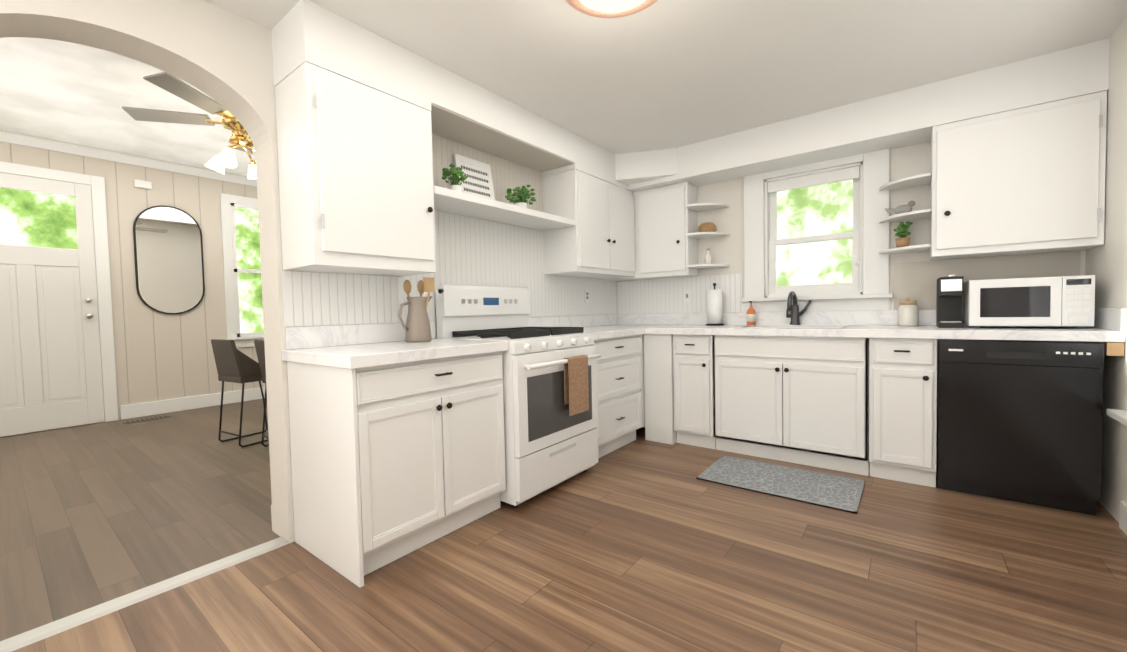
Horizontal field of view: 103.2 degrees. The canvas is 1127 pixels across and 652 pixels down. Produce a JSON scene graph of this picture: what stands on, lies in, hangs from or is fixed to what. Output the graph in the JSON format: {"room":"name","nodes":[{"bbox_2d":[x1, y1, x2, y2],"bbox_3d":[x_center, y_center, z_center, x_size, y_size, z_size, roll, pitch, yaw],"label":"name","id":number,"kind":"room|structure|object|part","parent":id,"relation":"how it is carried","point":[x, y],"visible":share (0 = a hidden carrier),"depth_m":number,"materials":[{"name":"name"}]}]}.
{"room":"kitchen","nodes":[
{"label":"kitchen","id":0,"kind":"room"},
{"bbox_2d":[0,37,255,175],"bbox_3d":[-2.949,-1.906,3.706,4.200,0.120,7.100,0,3,38],"label":"ceiling","id":1,"kind":"structure","parent":0,"point":[70,92],"depth_m":3.68,"materials":[{"name":"paint"}]},
{"bbox_2d":[122,72,256,178],"bbox_3d":[-2.326,-1.478,3.288,1.299,0.733,1.235,0,3,38],"label":"room ceiling fan","id":2,"kind":"object","parent":1,"relation":"hanging from","point":[240,139],"visible":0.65,"depth_m":3.10,"materials":[{"name":"gold metal"}]},
{"bbox_2d":[0,141,265,436],"bbox_3d":[-4.657,-0.492,5.103,0.200,2.970,7.500,0,3,38],"label":"wall","id":3,"kind":"structure","parent":0,"point":[159,356],"depth_m":5.03,"materials":[{"name":"beige wood"}]},
{"bbox_2d":[0,161,117,436],"bbox_3d":[-5.127,-0.252,4.277,0.067,2.570,1.140,0,3,38],"label":"entry door","id":4,"kind":"structure","parent":3,"relation":"in","point":[54,374],"depth_m":4.42,"materials":[{"name":"white wood"}]},
{"bbox_2d":[0,130,256,186],"bbox_3d":[-4.577,-1.810,4.972,0.075,0.090,7.100,0,3,38],"label":"crown molding","id":5,"kind":"structure","parent":3,"relation":"attached to","point":[51,144],"depth_m":4.74,"materials":[{"name":"white wood"}]},
{"bbox_2d":[134,179,151,188],"bbox_3d":[-4.638,-1.562,4.931,0.030,0.080,0.140,0,3,38],"label":"box","id":6,"kind":"object","parent":3,"relation":"attached to","point":[143,184],"visible":0.98,"depth_m":4.92,"materials":[{"name":"white"}]},
{"bbox_2d":[133,205,204,314],"bbox_3d":[-4.500,-0.751,5.120,0.022,1.240,0.600,0,3,38],"label":"mirror","id":7,"kind":"object","parent":3,"relation":"attached to","point":[168,257],"visible":0.98,"depth_m":5.10,"materials":[{"name":"black mirror"}]},
{"bbox_2d":[120,387,264,419],"bbox_3d":[-3.564,0.851,6.346,0.018,0.150,3.910,0,3,38],"label":"baseboard","id":8,"kind":"structure","parent":3,"relation":"attached to","point":[161,407],"depth_m":5.23,"materials":[{"name":"white wood"}]},
{"bbox_2d":[220,193,263,347],"bbox_3d":[-3.847,-0.699,5.934,0.060,1.910,1.120,0,3,38],"label":"room window","id":9,"kind":"structure","parent":3,"relation":"in","point":[242,268],"depth_m":5.67,"materials":[{"name":"white"}]},
{"bbox_2d":[0,0,616,542],"bbox_3d":[-1.174,-0.474,2.407,0.208,2.970,5.700,0,3,38],"label":"wall","id":10,"kind":"structure","parent":0,"point":[220,56],"depth_m":2.12,"materials":[{"name":"white paint"}]},
{"bbox_2d":[275,62,435,275],"bbox_3d":[-0.979,-0.690,2.192,0.372,0.838,0.616,0,3,38],"label":"upper cabinet","id":11,"kind":"object","parent":10,"relation":"attached to","point":[355,163],"depth_m":2.02,"materials":[{"name":"white paint"}]},
{"bbox_3d":[-1.021,-0.694,1.879,0.002,0.560,0.014,0,3,38],"label":"wall cabinet hinge","id":12,"kind":"part","parent":11,"relation":"part of","materials":[{"name":"white wood"}]},
{"bbox_2d":[431,103,575,230],"bbox_3d":[-0.426,-0.959,2.941,0.326,0.468,1.262,0,3,38],"label":"shelf","id":13,"kind":"object","parent":10,"relation":"attached to","point":[450,125],"depth_m":2.85,"materials":[{"name":"white paint"}]},
{"bbox_3d":[-0.634,-0.844,2.617,0.136,0.184,0.156,0,3,38],"label":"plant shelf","id":14,"kind":"part","parent":13,"relation":"part of","materials":[{"name":"green plant"}]},
{"bbox_2d":[454,154,494,199],"bbox_3d":[-0.574,-0.929,2.931,0.066,0.330,0.300,0,3,38],"label":"sign","id":15,"kind":"object","parent":13,"relation":"on","point":[478,181],"visible":0.57,"depth_m":2.93,"materials":[{"name":"white wood"}]},
{"bbox_3d":[-0.289,-0.865,3.057,0.187,0.180,0.240,0,3,38],"label":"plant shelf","id":16,"kind":"part","parent":13,"relation":"part of","materials":[{"name":"green plant"}]},
{"bbox_2d":[585,290,589,302],"bbox_3d":[0.214,-0.269,4.027,0.005,0.115,0.070,0,3,38],"label":"outlet","id":17,"kind":"object","parent":10,"relation":"attached to","point":[587,296],"visible":1,"depth_m":4.03,"materials":[{"name":"white plastic"}]},
{"bbox_2d":[542,169,634,278],"bbox_3d":[0.256,-0.811,3.786,0.372,0.763,0.892,0,3,38],"label":"upper cabinet","id":18,"kind":"object","parent":10,"relation":"attached to","point":[597,240],"visible":1,"depth_m":3.51,"materials":[{"name":"white paint"}]},
{"bbox_2d":[0,398,1126,651],"bbox_3d":[-1.578,1.058,2.801,7.900,0.100,7.500,0,3,38],"label":"floor","id":19,"kind":"structure","parent":0,"point":[640,543],"depth_m":1.87,"materials":[{"name":"brown wood"}]},
{"bbox_2d":[0,537,288,651],"bbox_3d":[-1.611,1.040,1.778,0.100,0.009,0.911,0,3,38],"label":"threshold strip","id":20,"kind":"object","parent":19,"relation":"on","point":[16,642],"depth_m":1.70,"materials":[{"name":"white wood"}]},
{"bbox_2d":[123,415,170,423],"bbox_3d":[-4.447,0.997,4.779,0.140,0.010,0.360,0,3,38],"label":"floor vent","id":21,"kind":"object","parent":19,"relation":"in","point":[146,419],"visible":1,"depth_m":4.76,"materials":[{"name":"brown"}]},
{"bbox_2d":[211,339,268,446],"bbox_3d":[-2.720,0.548,3.885,0.390,0.888,0.417,0,2,30],"label":"bar stool","id":22,"kind":"object","parent":19,"relation":"on","point":[234,364],"visible":0.71,"depth_m":3.71,"materials":[{"name":"grey leather"}]},
{"bbox_2d":[254,339,268,446],"bbox_3d":[-2.231,0.545,3.671,0.390,0.888,0.416,1,3,42],"label":"bar stool","id":23,"kind":"object","parent":19,"relation":"on","point":[259,347],"visible":0.23,"depth_m":3.61,"materials":[{"name":"grey leather"}]},
{"bbox_2d":[287,351,505,587],"bbox_3d":[-0.780,0.578,2.238,0.640,0.863,0.826,0,3,38],"label":"base cabinet","id":24,"kind":"object","parent":19,"relation":"on","point":[390,463],"visible":1,"depth_m":1.95,"materials":[{"name":"white paint"}]},
{"bbox_2d":[282,321,507,368],"bbox_3d":[-0.801,0.068,2.215,0.635,0.155,0.844,0,3,38],"label":"countertop","id":25,"kind":"structure","parent":24,"relation":"on","point":[355,346],"depth_m":2.13,"materials":[{"name":"stone"}]},
{"bbox_2d":[398,277,434,341],"bbox_3d":[-0.810,-0.089,2.446,0.142,0.350,0.209,0,3,38],"label":"pitcher","id":26,"kind":"object","parent":25,"relation":"on","point":[417,328],"visible":1,"depth_m":2.42,"materials":[{"name":"brown ceramic"}]},
{"bbox_2d":[435,284,600,507],"bbox_3d":[-0.249,0.355,2.823,0.726,1.244,0.760,0,3,38],"label":"gas range","id":27,"kind":"object","parent":19,"relation":"on","point":[550,442],"visible":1,"depth_m":2.61,"materials":[{"name":"white metal"}]},
{"bbox_2d":[564,355,588,415],"bbox_3d":[0.078,0.350,2.674,0.037,0.338,0.195,0,3,38],"label":"towel","id":28,"kind":"object","parent":27,"relation":"hanging from","point":[576,393],"visible":0.92,"depth_m":2.64,"materials":[{"name":"beige fabric"}]},
{"bbox_2d":[593,335,641,457],"bbox_3d":[0.176,0.513,3.473,0.640,0.863,0.766,0,3,38],"label":"base cabinet","id":29,"kind":"object","parent":19,"relation":"on","point":[619,392],"visible":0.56,"depth_m":3.32,"materials":[{"name":"white paint"}]},
{"bbox_2d":[528,314,645,339],"bbox_3d":[0.160,0.003,3.453,0.638,0.155,0.758,0,3,38],"label":"countertop","id":30,"kind":"structure","parent":29,"relation":"on","point":[606,326],"depth_m":3.80,"materials":[{"name":"stone"}]},
{"bbox_2d":[639,334,676,444],"bbox_3d":[0.687,0.484,3.965,0.844,0.863,0.630,0,3,38],"label":"base cabinet","id":31,"kind":"object","parent":19,"relation":"on","point":[657,387],"visible":0.42,"depth_m":3.55,"materials":[{"name":"white paint"}]},
{"bbox_2d":[673,335,715,448],"bbox_3d":[1.143,0.487,3.608,0.308,0.863,0.640,0,3,38],"label":"base cabinet","id":32,"kind":"object","parent":19,"relation":"on","point":[693,389],"visible":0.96,"depth_m":3.38,"materials":[{"name":"white paint"}]},
{"bbox_2d":[696,455,864,513],"bbox_3d":[1.321,0.941,2.739,0.840,0.008,0.520,0,3,38],"label":"area rug","id":33,"kind":"object","parent":19,"relation":"on","point":[837,492],"visible":0.96,"depth_m":2.69,"materials":[{"name":"grey fabric"}]},
{"bbox_2d":[713,335,869,475],"bbox_3d":[1.645,0.489,3.223,0.948,0.863,0.635,0,3,38],"label":"base cabinet","id":34,"kind":"object","parent":19,"relation":"on","point":[801,400],"visible":0.92,"depth_m":2.96,"materials":[{"name":"white paint"}]},
{"bbox_2d":[646,308,1125,341],"bbox_3d":[1.562,-0.022,3.256,3.096,0.155,0.646,0,3,38],"label":"countertop","id":35,"kind":"structure","parent":34,"relation":"on","point":[1109,323],"depth_m":2.89,"materials":[{"name":"stone"}]},
{"bbox_2d":[706,283,724,325],"bbox_3d":[1.264,-0.183,3.737,0.150,0.354,0.150,0,3,38],"label":"paper towel holder","id":36,"kind":"object","parent":35,"relation":"on","point":[714,307],"visible":1,"depth_m":3.69,"materials":[{"name":"white paper"}]},
{"bbox_2d":[747,301,755,324],"bbox_3d":[1.509,-0.103,3.596,0.069,0.193,0.070,0,3,38],"label":"soap bottle","id":37,"kind":"object","parent":35,"relation":"on","point":[751,316],"visible":0.9,"depth_m":3.57,"materials":[{"name":"orange"}]},
{"bbox_2d":[735,325,848,328],"bbox_3d":[1.632,0.096,3.201,0.660,0.191,0.440,0,3,38],"label":"sink basin","id":38,"kind":"object","parent":35,"relation":"in","point":[796,326],"visible":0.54,"depth_m":3.24,"materials":[{"name":"silver metal"}]},
{"bbox_2d":[786,291,810,324],"bbox_3d":[1.739,-0.132,3.317,0.150,0.259,0.270,0,3,38],"label":"faucet","id":39,"kind":"object","parent":35,"relation":"on","point":[793,313],"visible":1,"depth_m":3.38,"materials":[{"name":"grey metal"}]},
{"bbox_2d":[898,297,918,325],"bbox_3d":[2.285,-0.096,2.964,0.110,0.189,0.108,0,3,38],"label":"jar","id":40,"kind":"object","parent":35,"relation":"on","point":[908,312],"visible":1,"depth_m":2.92,"materials":[{"name":"white ceramic"}]},
{"bbox_2d":[936,275,963,327],"bbox_3d":[2.369,-0.152,2.742,0.115,0.312,0.262,0,3,38],"label":"coffee maker","id":41,"kind":"object","parent":35,"relation":"on","point":[949,301],"visible":1,"depth_m":2.70,"materials":[{"name":"black plastic"}]},
{"bbox_2d":[963,275,1094,328],"bbox_3d":[2.594,-0.129,2.530,0.470,0.272,0.374,0,3,38],"label":"microwave","id":42,"kind":"object","parent":35,"relation":"on","point":[1056,301],"visible":0.96,"depth_m":2.38,"materials":[{"name":"white"}]},
{"bbox_2d":[869,338,936,487],"bbox_3d":[2.146,0.492,2.832,0.316,0.863,0.640,0,3,38],"label":"base cabinet","id":43,"kind":"object","parent":19,"relation":"on","point":[902,409],"visible":0.98,"depth_m":2.61,"materials":[{"name":"white paint"}]},
{"bbox_2d":[936,339,1104,515],"bbox_3d":[2.512,0.496,2.545,0.602,0.858,0.614,0,3,38],"label":"dishwasher","id":44,"kind":"object","parent":19,"relation":"on","point":[1020,421],"visible":0.98,"depth_m":2.30,"materials":[{"name":"black metal"}]},
{"bbox_2d":[204,0,1126,153],"bbox_3d":[0.106,-1.421,1.366,3.100,0.120,5.300,0,3,38],"label":"ceiling","id":45,"kind":"structure","parent":0,"point":[662,74],"depth_m":2.27,"materials":[{"name":"paint"}]},
{"bbox_2d":[565,0,657,17],"bbox_3d":[0.203,-1.346,1.738,0.444,0.061,0.444,0,3,38],"label":"flush ceiling light","id":46,"kind":"object","parent":45,"relation":"attached to","point":[609,8],"visible":1,"depth_m":1.86,"materials":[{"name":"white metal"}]},
{"bbox_2d":[272,0,1109,191],"bbox_3d":[0.814,-1.282,2.281,3.100,0.255,3.000,0,3,38],"label":"soffit","id":47,"kind":"structure","parent":0,"point":[308,31],"depth_m":2.66,"materials":[{"name":"white paint"}]},
{"bbox_2d":[617,142,1085,313],"bbox_3d":[1.807,-0.581,3.569,3.500,2.970,0.208,0,3,38],"label":"wall","id":48,"kind":"structure","parent":0,"point":[915,281],"depth_m":3.08,"materials":[{"name":"beige paint"}]},
{"bbox_2d":[605,182,697,280],"bbox_3d":[0.766,-0.825,4.069,0.831,0.778,0.264,0,3,38],"label":"upper cabinet","id":49,"kind":"object","parent":48,"relation":"attached to","point":[665,220],"visible":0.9,"depth_m":3.87,"materials":[{"name":"white paint"}]},
{"bbox_2d":[683,289,690,302],"bbox_3d":[1.104,-0.268,3.995,0.070,0.115,0.004,0,3,38],"label":"switch plate","id":50,"kind":"object","parent":48,"relation":"attached to","point":[686,295],"visible":1,"depth_m":3.99,"materials":[{"name":"white plastic"}]},
{"bbox_2d":[685,203,729,268],"bbox_3d":[1.204,-0.750,3.727,0.275,0.513,0.275,0,3,38],"label":"shelf niche","id":51,"kind":"object","parent":48,"relation":"attached to","point":[699,207],"visible":1,"depth_m":3.70,"materials":[{"name":"white paint"}]},
{"bbox_2d":[698,222,716,231],"bbox_3d":[1.204,-0.821,3.744,0.150,0.095,0.150,0,3,38],"label":"basket","id":52,"kind":"object","parent":51,"relation":"on","point":[707,227],"visible":0.67,"depth_m":3.69,"materials":[{"name":"brown wicker"}]},
{"bbox_2d":[705,248,711,263],"bbox_3d":[1.216,-0.582,3.753,0.060,0.135,0.060,0,3,38],"label":"glass bottle","id":53,"kind":"object","parent":51,"relation":"on","point":[708,258],"visible":0.79,"depth_m":3.73,"materials":[{"name":"white glass"}]},
{"bbox_2d":[741,148,892,311],"bbox_3d":[1.919,-0.702,3.443,1.000,1.175,0.260,0,3,38],"label":"window","id":54,"kind":"structure","parent":48,"relation":"in","point":[873,294],"depth_m":3.34,"materials":[{"name":"white wood"}]},
{"bbox_3d":[1.911,-0.699,3.433,0.620,0.900,0.106,0,3,38],"label":"back window sash","id":55,"kind":"part","parent":54,"relation":"part of","materials":[{"name":"white wood"}]},
{"bbox_2d":[879,173,930,253],"bbox_3d":[2.230,-0.720,2.934,0.275,0.453,0.275,0,3,38],"label":"shelves","id":56,"kind":"object","parent":48,"relation":"attached to","point":[916,180],"visible":0.92,"depth_m":2.90,"materials":[{"name":"white paint"}]},
{"bbox_2d":[884,200,914,213],"bbox_3d":[2.219,-0.773,2.954,0.164,0.090,0.056,0,3,38],"label":"bird figurine","id":57,"kind":"object","parent":56,"relation":"on","point":[902,208],"visible":0.81,"depth_m":2.93,"materials":[{"name":"grey ceramic"}]},
{"bbox_2d":[893,221,912,247],"bbox_3d":[2.239,-0.605,2.948,0.102,0.182,0.147,0,3,38],"label":"potted plant","id":58,"kind":"object","parent":56,"relation":"on","point":[901,230],"visible":0.96,"depth_m":2.93,"materials":[{"name":"green plant"}]},
{"bbox_2d":[930,91,1106,260],"bbox_3d":[2.579,-0.813,2.597,0.684,0.778,0.372,0,3,38],"label":"upper cabinet","id":59,"kind":"object","parent":48,"relation":"attached to","point":[1027,180],"depth_m":2.46,"materials":[{"name":"white paint"}]},
{"bbox_3d":[2.733,-0.806,2.278,0.012,0.530,0.002,0,3,38],"label":"wall cabinet hinge","id":60,"kind":"part","parent":59,"relation":"part of","materials":[{"name":"white wood"}]},
{"bbox_2d":[1085,16,1126,522],"bbox_3d":[1.371,-0.456,0.311,0.200,2.970,5.500,0,3,38],"label":"wall","id":61,"kind":"structure","parent":0,"point":[1106,264],"depth_m":2.19,"materials":[{"name":"white paint"}]},
{"bbox_2d":[1104,342,1123,355],"bbox_3d":[2.593,0.108,2.106,0.052,0.062,0.045,0,3,38],"label":"support block","id":62,"kind":"object","parent":61,"relation":"attached to","point":[1113,348],"visible":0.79,"depth_m":2.09,"materials":[{"name":"brown wood"}]},
{"bbox_2d":[1107,326,1126,439],"bbox_3d":[2.056,-0.391,1.417,0.070,1.870,1.520,0,3,38],"label":"window","id":63,"kind":"structure","parent":61,"relation":"in","point":[1120,416],"depth_m":2.00,"materials":[{"name":"white"}]},
{"bbox_2d":[1119,501,1126,534],"bbox_3d":[1.176,0.972,0.245,0.016,0.130,4.640,0,3,38],"label":"baseboard","id":64,"kind":"structure","parent":61,"relation":"attached to","point":[1123,517],"depth_m":2.02,"materials":[{"name":"white wood"}]},
{"label":"outside","id":65,"kind":"structure","parent":0,"visible":0},
{"bbox_2d":[776,179,852,285],"bbox_3d":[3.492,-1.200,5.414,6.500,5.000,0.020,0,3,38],"label":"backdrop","id":66,"kind":"structure","parent":65,"point":[793,209],"depth_m":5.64,"materials":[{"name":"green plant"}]}
]}

